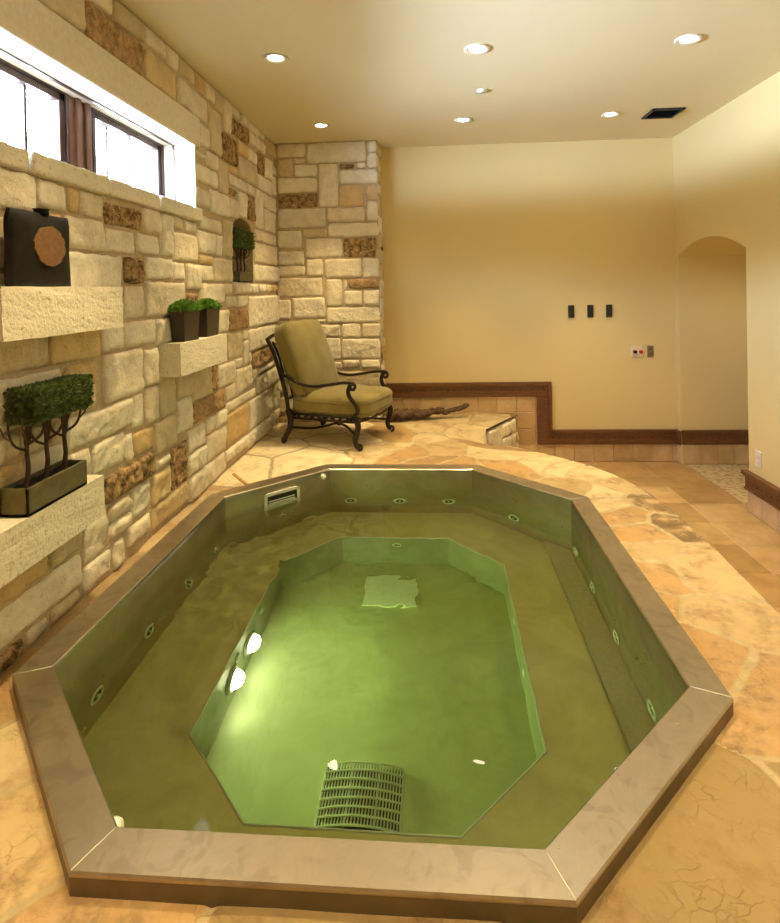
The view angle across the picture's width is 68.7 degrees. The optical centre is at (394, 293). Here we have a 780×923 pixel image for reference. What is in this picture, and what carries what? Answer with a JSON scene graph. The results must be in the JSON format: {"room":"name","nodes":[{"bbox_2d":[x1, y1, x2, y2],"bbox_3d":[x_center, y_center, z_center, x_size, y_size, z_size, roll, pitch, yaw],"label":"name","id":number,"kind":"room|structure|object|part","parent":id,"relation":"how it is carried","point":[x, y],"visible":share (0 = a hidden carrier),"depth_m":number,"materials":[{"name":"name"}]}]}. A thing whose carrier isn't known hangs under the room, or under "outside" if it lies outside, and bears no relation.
{"room":"indoor hot tub room","nodes":[
{"label":"indoor hot tub room","id":0,"kind":"room"},
{"bbox_2d":[0,0,280,672],"bbox_3d":[-1.384,0.112,1.906,0.334,3.037,7.031,-1,1,4],"label":"wall","id":1,"kind":"structure","parent":0,"point":[121,373],"depth_m":2.73,"materials":[{"name":"stone"}]},
{"bbox_2d":[0,475,105,587],"bbox_3d":[-1.210,0.773,1.856,0.169,0.161,0.666,-1,1,4],"label":"shelf","id":2,"kind":"object","parent":1,"relation":"attached to","point":[24,541],"visible":0.7,"depth_m":1.85,"materials":[{"name":"stone"}]},
{"bbox_2d":[0,373,94,516],"bbox_3d":[-1.170,0.491,1.946,0.132,0.400,0.359,-1,1,4],"label":"planter","id":3,"kind":"object","parent":2,"relation":"on","point":[28,405],"visible":1,"depth_m":1.87,"materials":[{"name":"green plant"}]},
{"bbox_2d":[0,286,123,341],"bbox_3d":[-1.214,0.059,2.010,0.168,0.168,0.667,-1,1,4],"label":"shelf","id":4,"kind":"object","parent":1,"relation":"attached to","point":[26,312],"visible":0.98,"depth_m":1.92,"materials":[{"name":"stone"}]},
{"bbox_2d":[3,208,70,286],"bbox_3d":[-1.191,-0.154,1.915,0.072,0.262,0.302,-1,1,4],"label":"vase","id":5,"kind":"object","parent":4,"relation":"on","point":[36,243],"visible":0.92,"depth_m":1.86,"materials":[{"name":"ceramic"}]},
{"bbox_2d":[0,48,196,207],"bbox_3d":[-1.275,-0.673,2.508,0.132,0.364,1.662,-1,1,4],"label":"window frame","id":6,"kind":"structure","parent":1,"relation":"in","point":[1,50],"depth_m":3.31,"materials":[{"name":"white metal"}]},
{"bbox_2d":[0,58,70,163],"bbox_3d":[-1.446,-0.672,2.084,0.062,0.366,0.735,-1,1,4],"label":"window","id":7,"kind":"structure","parent":6,"relation":"in","point":[58,100],"depth_m":2.34,"materials":[{"name":"brown metal"}]},
{"bbox_2d":[0,0,199,147],"bbox_3d":[-1.372,-0.941,2.445,0.312,0.177,1.930,-1,1,4],"label":"lintel","id":8,"kind":"object","parent":1,"relation":"attached to","point":[31,32],"visible":0.77,"depth_m":2.31,"materials":[{"name":"stone"}]},
{"bbox_2d":[0,141,202,221],"bbox_3d":[-1.358,-0.452,2.439,0.331,0.083,1.910,-1,1,4],"label":"window sill","id":9,"kind":"structure","parent":1,"relation":"attached to","point":[35,163],"depth_m":2.24,"materials":[{"name":"stone"}]},
{"bbox_2d":[164,145,172,198],"bbox_3d":[-1.384,-0.682,2.523,0.111,0.450,1.720,-1,1,4],"label":"window","id":10,"kind":"structure","parent":1,"relation":"in","point":[167,148],"depth_m":3.32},
{"bbox_2d":[69,95,92,171],"bbox_3d":[-1.411,-0.677,2.533,0.075,0.366,0.165,-1,1,4],"label":"mullion","id":11,"kind":"object","parent":10,"relation":"attached to","point":[79,112],"depth_m":2.50,"materials":[{"name":"brown wood"}]},
{"bbox_2d":[91,107,164,195],"bbox_3d":[-1.391,-0.681,2.968,0.062,0.366,0.706,-1,1,4],"label":"window","id":12,"kind":"structure","parent":10,"relation":"attached to","point":[157,186],"depth_m":2.99,"materials":[{"name":"brown metal"}]},
{"bbox_2d":[158,333,226,376],"bbox_3d":[-1.136,0.334,3.192,0.168,0.172,0.660,-1,1,4],"label":"shelf","id":13,"kind":"object","parent":1,"relation":"attached to","point":[176,359],"visible":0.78,"depth_m":2.99,"materials":[{"name":"stone"}]},
{"bbox_2d":[167,298,202,341],"bbox_3d":[-1.120,0.137,3.043,0.152,0.227,0.290,-1,1,4],"label":"potted plant","id":14,"kind":"object","parent":13,"relation":"on","point":[183,313],"visible":1,"depth_m":2.96,"materials":[{"name":"green plant"}]},
{"bbox_3d":[-1.118,0.166,3.045,0.080,0.168,0.204,-1,0,4],"label":"pot","id":15,"kind":"part","parent":14,"relation":"part of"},
{"bbox_2d":[196,298,221,336],"bbox_3d":[-1.103,0.134,3.342,0.149,0.227,0.296,-1,1,4],"label":"potted plant","id":16,"kind":"object","parent":13,"relation":"on","point":[209,315],"visible":0.81,"depth_m":3.28,"materials":[{"name":"green plant"}]},
{"bbox_3d":[-1.099,0.163,3.344,0.080,0.168,0.204,-1,0,4],"label":"pot","id":17,"kind":"part","parent":16,"relation":"part of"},
{"bbox_2d":[232,227,254,281],"bbox_3d":[-1.140,-0.279,4.202,0.129,0.393,0.414,-1,1,4],"label":"planter","id":18,"kind":"object","parent":1,"relation":"on","point":[243,240],"visible":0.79,"depth_m":4.15,"materials":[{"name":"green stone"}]},
{"bbox_2d":[277,141,380,422],"bbox_3d":[-0.629,-0.091,5.079,0.994,2.499,0.044,-1,1,4],"label":"wall pier","id":19,"kind":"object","parent":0,"point":[350,195],"visible":0.86,"depth_m":5.07,"materials":[{"name":"stone"}]},
{"bbox_2d":[377,144,385,417],"bbox_3d":[-0.121,-0.107,5.198,0.040,2.472,0.272,-1,1,4],"label":"wall","id":20,"kind":"structure","parent":0,"point":[379,167],"depth_m":5.12,"materials":[{"name":"stone"}]},
{"bbox_2d":[0,414,779,922],"bbox_3d":[0.063,1.392,1.829,2.643,0.463,7.031,-1,1,4],"label":"floor","id":21,"kind":"structure","parent":0,"point":[712,855],"depth_m":1.48,"materials":[{"name":"beige stone"}]},
{"bbox_2d":[232,473,282,484],"bbox_3d":[-0.807,1.164,3.685,0.407,0.014,0.276,-1,1,-33],"label":"strip","id":22,"kind":"object","parent":21,"relation":"on","point":[233,474],"visible":0.35,"depth_m":3.57,"materials":[{"name":"beige stone"}]},
{"bbox_2d":[265,319,394,451],"bbox_3d":[-0.496,0.682,4.574,0.868,0.944,0.650,-1,1,23],"label":"armchair","id":23,"kind":"object","parent":21,"relation":"on","point":[311,372],"visible":1,"depth_m":4.41,"materials":[{"name":"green fabric"}]},
{"bbox_3d":[-0.800,0.598,4.700,0.214,0.606,0.611,-1,1,23],"label":"frame","id":24,"kind":"part","parent":23,"relation":"part of","materials":[{"name":"metal"}]},
{"bbox_3d":[-0.827,1.023,4.400,0.108,0.275,0.056,-1,1,23],"label":"leg","id":25,"kind":"part","parent":23,"relation":"part of","materials":[{"name":"metal"}]},
{"bbox_2d":[274,319,338,395],"bbox_3d":[-0.706,0.520,4.659,0.327,0.603,0.570,-1,1,23],"label":"cushion","id":26,"kind":"object","parent":23,"relation":"on","point":[303,347],"depth_m":4.47,"materials":[{"name":"beige fabric"}]},
{"bbox_3d":[-0.571,0.761,4.284,0.684,0.317,0.033,-1,1,23],"label":"arm","id":27,"kind":"part","parent":23,"relation":"part of","materials":[{"name":"metal"}]},
{"bbox_3d":[-0.418,0.928,4.545,0.647,0.050,0.607,-1,1,23],"label":"seat frame","id":28,"kind":"part","parent":23,"relation":"part of","materials":[{"name":"metal"}]},
{"bbox_2d":[293,384,391,418],"bbox_3d":[-0.406,0.837,4.540,0.670,0.194,0.570,-1,1,23],"label":"seat cushion","id":29,"kind":"object","parent":23,"relation":"on","point":[332,402],"depth_m":4.32,"materials":[{"name":"beige fabric"}]},
{"bbox_3d":[-0.274,1.018,4.162,0.091,0.270,0.050,-1,1,23],"label":"leg","id":30,"kind":"part","parent":23,"relation":"part of","materials":[{"name":"metal"}]},
{"bbox_3d":[-0.342,0.752,4.834,0.684,0.317,0.033,-1,1,22],"label":"arm","id":31,"kind":"part","parent":23,"relation":"part of","materials":[{"name":"metal"}]},
{"bbox_3d":[-0.043,1.009,4.716,0.091,0.270,0.050,-1,1,23],"label":"leg","id":32,"kind":"part","parent":23,"relation":"part of","materials":[{"name":"metal"}]},
{"bbox_2d":[12,464,733,922],"bbox_3d":[-0.048,1.527,2.384,2.076,0.831,2.600,-1,1,4],"label":"hot tub","id":33,"kind":"object","parent":21,"relation":"in","point":[100,857],"visible":0.31,"depth_m":1.23,"materials":[{"name":"brown stone"}]},
{"bbox_2d":[64,487,674,848],"bbox_3d":[-0.046,1.598,2.384,1.883,0.749,2.407,-1,1,4],"label":"pool water","id":34,"kind":"object","parent":33,"relation":"in","point":[456,666],"visible":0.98,"depth_m":1.82,"materials":[{"name":"green liquid"}]},
{"bbox_2d":[385,403,469,421],"bbox_3d":[0.291,1.064,5.147,0.784,0.122,0.173,-1,1,-10],"label":"driftwood","id":35,"kind":"object","parent":21,"relation":"on","point":[404,413],"visible":0.94,"depth_m":5.10,"materials":[{"name":"brown wood"}]},
{"bbox_2d":[119,0,779,147],"bbox_3d":[0.808,-1.409,1.755,4.787,0.120,7.231,-1,1,4],"label":"ceiling","id":36,"kind":"structure","parent":0,"point":[393,73],"depth_m":3.34,"materials":[{"name":"paint"}]},
{"bbox_2d":[263,53,287,63],"bbox_3d":[-0.672,-1.328,3.225,0.140,0.008,0.140,-1,1,4],"label":"recessed light","id":37,"kind":"object","parent":36,"relation":"in","point":[275,58],"visible":1,"depth_m":3.22,"materials":[{"name":"white"}]},
{"bbox_2d":[312,123,329,128],"bbox_3d":[-0.590,-1.341,4.562,0.140,0.008,0.140,-1,1,4],"label":"recessed light","id":38,"kind":"object","parent":36,"relation":"in","point":[315,125],"visible":1,"depth_m":4.55,"materials":[{"name":"white"}]},
{"bbox_2d":[454,117,471,122],"bbox_3d":[0.538,-1.363,4.492,0.140,0.008,0.140,-1,1,4],"label":"recessed light","id":39,"kind":"object","parent":36,"relation":"in","point":[462,119],"visible":1,"depth_m":4.49,"materials":[{"name":"white"}]},
{"bbox_2d":[464,43,489,54],"bbox_3d":[0.455,-1.349,3.155,0.140,0.008,0.140,-1,1,4],"label":"recessed light","id":40,"kind":"object","parent":36,"relation":"in","point":[478,48],"visible":1,"depth_m":3.15,"materials":[{"name":"white"}]},
{"bbox_2d":[477,88,486,93],"bbox_3d":[0.585,-1.355,3.820,0.068,0.016,0.068,-1,1,4],"label":"sprinkler cover","id":41,"kind":"object","parent":36,"relation":"attached to","point":[481,90],"visible":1,"depth_m":3.80,"materials":[{"name":"white metal"}]},
{"bbox_2d":[601,112,619,117],"bbox_3d":[1.670,-1.385,4.422,0.140,0.008,0.140,-1,1,4],"label":"recessed light","id":42,"kind":"object","parent":36,"relation":"in","point":[607,114],"visible":1,"depth_m":4.41,"materials":[{"name":"white"}]},
{"bbox_2d":[641,107,685,118],"bbox_3d":[2.070,-1.390,4.407,0.240,0.014,0.240,-1,1,4],"label":"ceiling vent","id":43,"kind":"object","parent":36,"relation":"in","point":[655,113],"visible":1,"depth_m":4.40,"materials":[{"name":"black plastic"}]},
{"bbox_2d":[674,33,702,45],"bbox_3d":[1.588,-1.371,3.084,0.140,0.008,0.140,-1,1,4],"label":"recessed light","id":44,"kind":"object","parent":36,"relation":"in","point":[688,39],"visible":1,"depth_m":3.08,"materials":[{"name":"white"}]},
{"bbox_2d":[380,138,676,428],"bbox_3d":[1.060,0.084,5.352,4.787,3.137,0.150,-1,1,4],"label":"wall","id":45,"kind":"structure","parent":0,"point":[487,248],"depth_m":5.26,"materials":[{"name":"beige paint"}]},
{"bbox_2d":[486,415,517,430],"bbox_3d":[0.941,1.121,4.976,0.018,0.016,0.628,-1,1,35],"label":"trim","id":46,"kind":"structure","parent":45,"relation":"attached to","point":[489,428],"depth_m":4.92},
{"bbox_2d":[487,419,518,446],"bbox_3d":[0.953,1.304,4.966,0.040,0.331,0.586,-1,1,36],"label":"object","id":47,"kind":"structure","parent":45,"relation":"attached to","point":[494,436],"depth_m":4.97,"materials":[{"name":"stone"}]},
{"bbox_2d":[385,397,676,460],"bbox_3d":[1.240,1.244,5.266,2.656,0.606,0.010,-1,1,4],"label":"tile","id":48,"kind":"structure","parent":45,"relation":"attached to","point":[526,418],"depth_m":5.26,"materials":[{"name":"tile"}]},
{"bbox_2d":[386,381,677,444],"bbox_3d":[1.237,1.102,5.258,2.661,0.576,0.036,-1,1,4],"label":"trim","id":49,"kind":"structure","parent":45,"relation":"attached to","point":[546,435],"depth_m":5.25,"materials":[{"name":"brown wood"}]},
{"bbox_2d":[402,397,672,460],"bbox_3d":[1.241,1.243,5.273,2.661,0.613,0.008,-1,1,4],"label":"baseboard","id":50,"kind":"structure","parent":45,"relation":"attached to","point":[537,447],"depth_m":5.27,"materials":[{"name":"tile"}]},
{"bbox_2d":[568,305,573,317],"bbox_3d":[1.618,0.164,5.231,0.054,0.114,0.024,-1,1,4],"label":"wall control","id":51,"kind":"object","parent":45,"relation":"attached to","point":[570,307],"visible":1,"depth_m":5.22,"materials":[{"name":"black plastic"}]},
{"bbox_2d":[587,305,593,316],"bbox_3d":[1.790,0.160,5.221,0.054,0.114,0.024,-1,1,4],"label":"wall control","id":52,"kind":"object","parent":45,"relation":"attached to","point":[590,313],"visible":1,"depth_m":5.21,"materials":[{"name":"black plastic"}]},
{"bbox_2d":[606,305,611,316],"bbox_3d":[1.958,0.157,5.210,0.054,0.114,0.024,-1,1,4],"label":"wall control","id":53,"kind":"object","parent":45,"relation":"attached to","point":[608,307],"visible":1,"depth_m":5.20,"materials":[{"name":"black plastic"}]},
{"bbox_2d":[631,346,642,356],"bbox_3d":[2.208,0.526,5.197,0.104,0.100,0.034,-1,1,4],"label":"control panel","id":54,"kind":"object","parent":45,"relation":"attached to","point":[636,351],"visible":1,"depth_m":5.20,"materials":[{"name":"white plastic"}]},
{"bbox_2d":[647,346,653,356],"bbox_3d":[2.329,0.526,5.197,0.056,0.104,0.013,-1,1,4],"label":"wall outlet","id":55,"kind":"object","parent":45,"relation":"attached to","point":[650,349],"visible":1,"depth_m":5.19,"materials":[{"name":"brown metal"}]},
{"bbox_2d":[576,461,779,611],"bbox_3d":[1.629,1.576,1.803,1.543,0.008,6.889,-1,1,4],"label":"floor tile","id":56,"kind":"structure","parent":0,"point":[732,517],"depth_m":3.97,"materials":[{"name":"stone"}]},
{"bbox_2d":[597,462,779,607],"bbox_3d":[1.991,1.617,1.712,2.500,0.099,7.031,-1,1,4],"label":"floor","id":57,"kind":"structure","parent":0,"point":[729,477],"depth_m":4.75,"materials":[{"name":"beige stone"}]},
{"bbox_2d":[672,71,779,487],"bbox_3d":[2.769,0.082,1.654,0.882,3.137,7.041,-1,1,4],"label":"wall","id":58,"kind":"structure","parent":0,"point":[726,165],"depth_m":4.52,"materials":[{"name":"beige paint"}]},
{"bbox_2d":[675,430,681,444],"bbox_3d":[2.550,1.295,5.141,0.035,0.125,0.072,-1,1,4],"label":"trim","id":59,"kind":"structure","parent":58,"relation":"attached to","point":[678,432],"depth_m":5.12,"materials":[{"name":"brown wood"}]},
{"bbox_2d":[677,444,680,462],"bbox_3d":[2.566,1.440,5.150,0.012,0.164,0.065,-1,1,4],"label":"tile","id":60,"kind":"structure","parent":58,"relation":"attached to","point":[678,446],"depth_m":5.13,"materials":[{"name":"tile"}]},
{"bbox_2d":[682,444,734,463],"bbox_3d":[3.010,1.420,5.080,0.877,0.193,0.006,-1,1,4],"label":"baseboard","id":61,"kind":"structure","parent":58,"relation":"attached to","point":[682,444],"depth_m":5.10,"materials":[{"name":"tile"}]},
{"bbox_2d":[682,430,748,444],"bbox_3d":[3.006,1.274,5.065,0.877,0.127,0.034,-1,1,4],"label":"trim","id":62,"kind":"structure","parent":58,"relation":"attached to","point":[689,437],"depth_m":5.07,"materials":[{"name":"brown wood"}]},
{"bbox_2d":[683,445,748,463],"bbox_3d":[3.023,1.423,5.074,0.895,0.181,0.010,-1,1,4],"label":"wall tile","id":63,"kind":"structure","parent":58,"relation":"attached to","point":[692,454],"depth_m":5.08,"materials":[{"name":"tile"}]},
{"bbox_2d":[755,450,761,468],"bbox_3d":[2.481,1.129,3.896,0.011,0.110,0.070,-1,1,4],"label":"wall outlet","id":64,"kind":"object","parent":58,"relation":"attached to","point":[758,455],"visible":1,"depth_m":3.88,"materials":[{"name":"white plastic"}]},
{"bbox_2d":[741,469,779,510],"bbox_3d":[2.295,1.340,1.112,0.045,0.131,5.877,-1,1,4],"label":"trim","id":65,"kind":"structure","parent":58,"relation":"attached to","point":[763,489],"depth_m":3.81,"materials":[{"name":"brown wood"}]},
{"bbox_2d":[748,491,779,532],"bbox_3d":[2.313,1.480,1.133,0.010,0.164,5.786,-1,1,4],"label":"tile","id":66,"kind":"structure","parent":58,"relation":"attached to","point":[759,508],"depth_m":3.82,"materials":[{"name":"tile"}]}
]}

